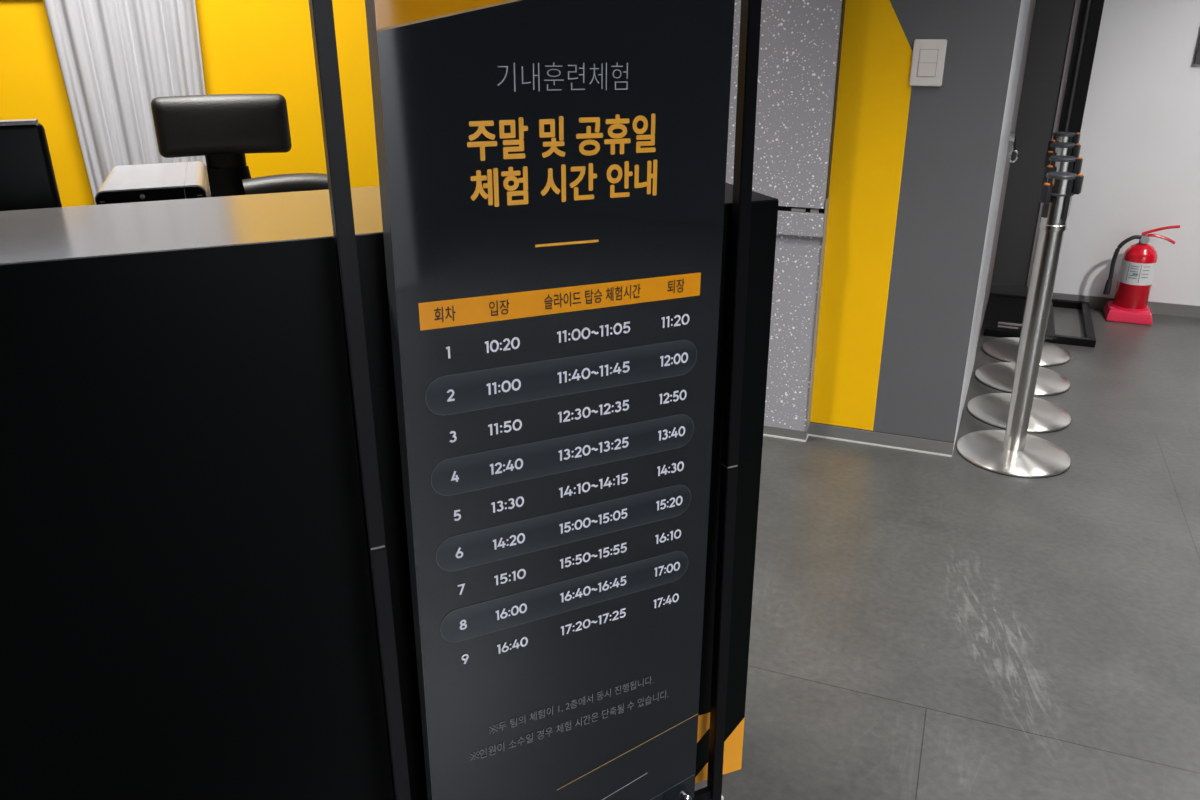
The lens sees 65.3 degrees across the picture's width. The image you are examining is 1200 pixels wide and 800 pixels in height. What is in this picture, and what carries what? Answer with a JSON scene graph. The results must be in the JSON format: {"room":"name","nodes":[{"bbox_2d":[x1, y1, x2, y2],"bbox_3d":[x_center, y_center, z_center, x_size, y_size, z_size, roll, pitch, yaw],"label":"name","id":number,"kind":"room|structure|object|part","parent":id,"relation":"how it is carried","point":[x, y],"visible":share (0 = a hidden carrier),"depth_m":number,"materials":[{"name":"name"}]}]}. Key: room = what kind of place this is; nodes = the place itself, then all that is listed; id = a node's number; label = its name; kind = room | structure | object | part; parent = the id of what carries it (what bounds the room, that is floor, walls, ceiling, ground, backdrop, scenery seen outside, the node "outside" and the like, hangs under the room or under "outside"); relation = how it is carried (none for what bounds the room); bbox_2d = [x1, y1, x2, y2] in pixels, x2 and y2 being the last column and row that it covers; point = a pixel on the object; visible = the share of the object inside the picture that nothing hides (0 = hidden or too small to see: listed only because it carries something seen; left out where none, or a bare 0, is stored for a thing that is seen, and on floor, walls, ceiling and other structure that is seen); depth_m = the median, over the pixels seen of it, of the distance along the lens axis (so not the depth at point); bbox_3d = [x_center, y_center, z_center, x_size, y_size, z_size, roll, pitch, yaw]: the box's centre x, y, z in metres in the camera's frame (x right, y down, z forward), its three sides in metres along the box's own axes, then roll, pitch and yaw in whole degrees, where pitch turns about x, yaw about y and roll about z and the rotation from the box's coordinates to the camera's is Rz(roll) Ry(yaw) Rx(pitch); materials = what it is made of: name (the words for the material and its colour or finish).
{"room":"reception area","nodes":[
{"label":"reception area","id":0,"kind":"room"},
{"bbox_2d":[0,0,378,206],"bbox_3d":[-1.595,-1.074,2.366,3.620,2.700,0.120,-9,24,-19],"label":"wall","id":1,"kind":"structure","parent":0,"point":[247,46],"depth_m":2.60,"materials":[{"name":"yellow paint"}]},
{"bbox_2d":[44,0,205,204],"bbox_3d":[-1.232,-1.214,2.346,0.459,2.270,0.039,-9,24,-19],"label":"curtain","id":2,"kind":"object","parent":1,"relation":"hanging from","point":[115,57],"visible":0.38,"depth_m":2.48,"materials":[{"name":"grey fabric"}]},
{"bbox_2d":[810,0,1020,441],"bbox_3d":[0.341,-1.208,2.660,1.600,2.700,0.120,8,24,20],"label":"wall pillar","id":3,"kind":"structure","parent":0,"point":[913,168],"depth_m":2.64,"materials":[{"name":"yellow paint"}]},
{"bbox_2d":[726,0,845,441],"bbox_3d":[0.129,-1.191,2.649,1.118,2.680,0.066,8,24,20],"label":"wall panel","id":4,"kind":"object","parent":3,"relation":"attached to","point":[800,46],"visible":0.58,"depth_m":2.66,"materials":[{"name":"stone"}]},
{"bbox_3d":[0.118,-1.524,2.497,1.113,1.948,0.020,8,24,20],"label":"panel","id":5,"kind":"part","parent":4,"relation":"part of","materials":[{"name":"stone"}]},
{"bbox_3d":[0.139,0.028,3.158,1.116,0.030,0.054,8,24,20],"label":"kick plate","id":6,"kind":"part","parent":4,"relation":"part of","materials":[{"name":"grey metal"}]},
{"bbox_3d":[0.137,-0.272,3.035,1.116,0.618,0.052,8,24,20],"label":"panel","id":7,"kind":"part","parent":4,"relation":"part of","materials":[{"name":"stone"}]},
{"bbox_3d":[0.574,-0.549,2.705,0.040,0.009,0.008,8,24,20],"label":"hinge plate","id":8,"kind":"part","parent":4,"relation":"part of","materials":[{"name":"silver metal"}]},
{"bbox_3d":[0.617,-0.543,2.688,0.023,0.014,0.008,8,24,20],"label":"hinge plate","id":9,"kind":"part","parent":4,"relation":"part of","materials":[{"name":"silver metal"}]},
{"bbox_2d":[808,422,953,456],"bbox_3d":[0.855,0.119,2.914,0.460,0.046,0.008,8,24,20],"label":"baseboard","id":10,"kind":"structure","parent":3,"relation":"attached to","point":[855,435],"depth_m":2.90,"materials":[{"name":"grey"}]},
{"bbox_2d":[909,39,946,85],"bbox_3d":[0.870,-0.894,2.484,0.083,0.117,0.011,8,24,20],"label":"light switch","id":11,"kind":"object","parent":3,"relation":"attached to","point":[928,57],"visible":1,"depth_m":2.48,"materials":[{"name":"white plastic"}]},
{"bbox_3d":[0.868,-0.893,2.482,0.047,0.069,0.002,8,24,20],"label":"rocker frame","id":12,"kind":"part","parent":11,"relation":"part of","materials":[{"name":"grey plastic"}]},
{"bbox_2d":[952,0,1030,453],"bbox_3d":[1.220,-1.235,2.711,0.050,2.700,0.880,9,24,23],"label":"trim","id":13,"kind":"structure","parent":3,"relation":"attached to","point":[1025,4],"depth_m":2.90,"materials":[{"name":"white metal"}]},
{"bbox_2d":[722,300,1199,799],"bbox_3d":[1.006,0.790,1.411,10.000,0.050,10.000,0,22,0],"label":"floor","id":14,"kind":"structure","parent":0,"point":[924,626],"depth_m":2.12,"materials":[{"name":"tile"}]},
{"bbox_2d":[151,94,328,196],"bbox_3d":[-0.770,-0.130,2.175,0.597,1.089,0.570,-9,24,-19],"label":"office chair","id":15,"kind":"object","parent":14,"relation":"on","point":[221,128],"visible":0.3,"depth_m":2.10,"materials":[{"name":"black leather"}]},
{"bbox_3d":[-0.708,-0.492,2.153,0.210,0.054,0.064,-9,24,-19],"label":"armrest","id":16,"kind":"part","parent":15,"relation":"part of","materials":[{"name":"black plastic"}]},
{"bbox_2d":[0,183,778,799],"bbox_3d":[-1.163,0.230,1.389,2.604,1.030,1.001,-9,24,-19],"label":"reception desk","id":17,"kind":"object","parent":14,"relation":"on","point":[187,611],"depth_m":1.08,"materials":[{"name":"black wood"}]},
{"bbox_2d":[0,119,61,210],"bbox_3d":[-0.969,-0.155,1.220,0.506,0.385,0.150,-9,24,-19],"label":"monitor","id":18,"kind":"object","parent":17,"relation":"on","point":[27,175],"visible":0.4,"depth_m":1.23,"materials":[{"name":"black plastic"}]},
{"bbox_2d":[95,161,210,204],"bbox_3d":[-0.710,-0.232,1.546,0.151,0.276,0.273,-9,24,-19],"label":"computer tower","id":19,"kind":"object","parent":17,"relation":"on","point":[177,180],"visible":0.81,"depth_m":1.42,"materials":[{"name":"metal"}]},
{"bbox_3d":[-0.662,-0.186,1.432,0.148,0.270,0.004,-9,24,-19],"label":"panel","id":20,"kind":"part","parent":19,"relation":"part of","materials":[{"name":"black plastic"}]},
{"bbox_2d":[0,186,382,264],"bbox_3d":[-1.090,-0.115,0.876,2.500,0.002,0.304,-9,24,-19],"label":"countertop","id":21,"kind":"structure","parent":17,"relation":"on","point":[89,231],"depth_m":1.07,"materials":[{"name":"grey laminate"}]},
{"bbox_2d":[309,0,761,799],"bbox_3d":[-0.017,0.032,1.087,0.538,1.612,0.210,-11,25,-25],"label":"sign stand","id":22,"kind":"object","parent":14,"relation":"on","point":[552,173],"visible":1,"depth_m":1.10,"materials":[{"name":"black metal"}]},
{"bbox_3d":[-0.259,-0.265,0.910,0.029,0.919,0.017,-10,23,-26],"label":"post","id":23,"kind":"part","parent":22,"relation":"part of","materials":[{"name":"black metal"}]},
{"bbox_3d":[-0.254,0.478,1.190,0.026,0.665,0.017,-10,23,-26],"label":"post","id":24,"kind":"part","parent":22,"relation":"part of","materials":[{"name":"black metal"}]},
{"bbox_3d":[0.134,0.614,1.438,0.017,0.017,0.010,-10,23,-26],"label":"fixing knob","id":25,"kind":"part","parent":22,"relation":"part of","materials":[{"name":"silver metal"}]},
{"bbox_3d":[-0.048,0.658,1.372,0.498,0.016,0.011,-10,23,-26],"label":"cross rail","id":26,"kind":"part","parent":22,"relation":"part of","materials":[{"name":"black metal"}]},
{"bbox_3d":[0.180,0.402,1.401,0.026,0.666,0.017,-10,23,-26],"label":"post","id":27,"kind":"part","parent":22,"relation":"part of","materials":[{"name":"black metal"}]},
{"bbox_3d":[0.175,-0.342,1.122,0.029,0.918,0.017,-10,23,-26],"label":"post","id":28,"kind":"part","parent":22,"relation":"part of","materials":[{"name":"black metal"}]},
{"bbox_2d":[956,172,1083,477],"bbox_3d":[1.254,-0.225,2.694,0.322,0.845,0.322,3,23,7],"label":"barrier post","id":29,"kind":"object","parent":14,"relation":"on","point":[1013,452],"visible":1,"depth_m":2.72,"materials":[{"name":"silver metal"}]},
{"bbox_2d":[967,155,1082,432],"bbox_3d":[1.401,-0.345,2.982,0.322,0.845,0.322,2,23,6],"label":"barrier post","id":30,"kind":"object","parent":14,"relation":"on","point":[992,409],"visible":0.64,"depth_m":3.08,"materials":[{"name":"silver metal"}]},
{"bbox_2d":[975,142,1080,395],"bbox_3d":[1.542,-0.464,3.269,0.322,0.845,0.322,3,23,9],"label":"barrier post","id":31,"kind":"object","parent":14,"relation":"on","point":[999,376],"visible":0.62,"depth_m":3.36,"materials":[{"name":"silver metal"}]},
{"bbox_2d":[982,132,1079,366],"bbox_3d":[1.680,-0.578,3.542,0.322,0.845,0.322,2,23,6],"label":"barrier post","id":32,"kind":"object","parent":14,"relation":"on","point":[1005,349],"visible":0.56,"depth_m":3.64,"materials":[{"name":"silver metal"}]},
{"bbox_2d":[983,0,1104,347],"bbox_3d":[1.897,-1.312,3.672,0.418,2.100,0.590,9,24,21],"label":"stand","id":33,"kind":"object","parent":14,"relation":"on","point":[1005,313],"visible":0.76,"depth_m":3.93,"materials":[{"name":"black metal"}]},
{"bbox_3d":[1.849,-0.365,4.087,0.240,0.018,0.528,9,24,21],"label":"plate","id":34,"kind":"part","parent":33,"relation":"part of","materials":[{"name":"black"}]},
{"bbox_2d":[1104,301,1151,324],"bbox_3d":[2.315,-0.389,4.103,0.176,0.058,0.176,9,24,21],"label":"stand","id":35,"kind":"object","parent":14,"relation":"on","point":[1113,313],"visible":0.76,"depth_m":4.04,"materials":[{"name":"red plastic"}]},
{"bbox_2d":[1103,225,1179,308],"bbox_3d":[2.319,-0.577,4.020,0.216,0.365,0.134,20,30,40],"label":"fire extinguisher","id":36,"kind":"object","parent":35,"relation":"on","point":[1139,260],"visible":1,"depth_m":4.00,"materials":[{"name":"red metal"}]},
{"bbox_3d":[2.362,-0.716,3.946,0.136,0.053,0.020,9,24,21],"label":"lever","id":37,"kind":"part","parent":36,"relation":"part of","materials":[{"name":"red metal"}]},
{"bbox_3d":[2.361,-0.682,3.960,0.131,0.037,0.020,9,24,21],"label":"carry handle","id":38,"kind":"part","parent":36,"relation":"part of","materials":[{"name":"red metal"}]},
{"bbox_2d":[991,0,1199,305],"bbox_3d":[3.589,-1.486,3.278,4.000,2.700,0.120,9,24,21],"label":"wall","id":39,"kind":"structure","parent":0,"point":[1139,141],"depth_m":4.01,"materials":[{"name":"white paint"}]},
{"bbox_2d":[976,0,1035,348],"bbox_3d":[1.600,-1.559,3.490,0.046,2.700,0.970,9,24,23],"label":"door","id":40,"kind":"structure","parent":39,"relation":"in","point":[1032,2],"depth_m":3.77,"materials":[{"name":"grey metal"}]},
{"bbox_2d":[1008,132,1017,162],"bbox_3d":[1.437,-0.876,3.253,0.038,0.103,0.034,9,24,23],"label":"door lock","id":41,"kind":"object","parent":40,"relation":"attached to","point":[1012,138],"visible":1,"depth_m":3.25,"materials":[{"name":"silver metal"}]},
{"bbox_2d":[1027,0,1080,286],"bbox_3d":[1.976,-1.741,3.832,0.019,2.630,0.008,9,24,21],"label":"trim","id":42,"kind":"structure","parent":39,"relation":"attached to","point":[1077,2],"depth_m":3.99,"materials":[{"name":"grey metal"}]},
{"bbox_2d":[990,284,1199,317],"bbox_3d":[3.618,-0.238,3.707,3.900,0.066,0.010,9,24,21],"label":"baseboard","id":43,"kind":"structure","parent":39,"relation":"attached to","point":[1162,308],"depth_m":4.24,"materials":[{"name":"grey"}]},
{"bbox_2d":[1194,39,1199,63],"bbox_3d":[2.577,-1.542,3.634,0.378,0.454,0.018,9,24,21],"label":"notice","id":44,"kind":"object","parent":39,"relation":"attached to","point":[1197,58],"visible":1,"depth_m":3.77,"materials":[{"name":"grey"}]}
]}

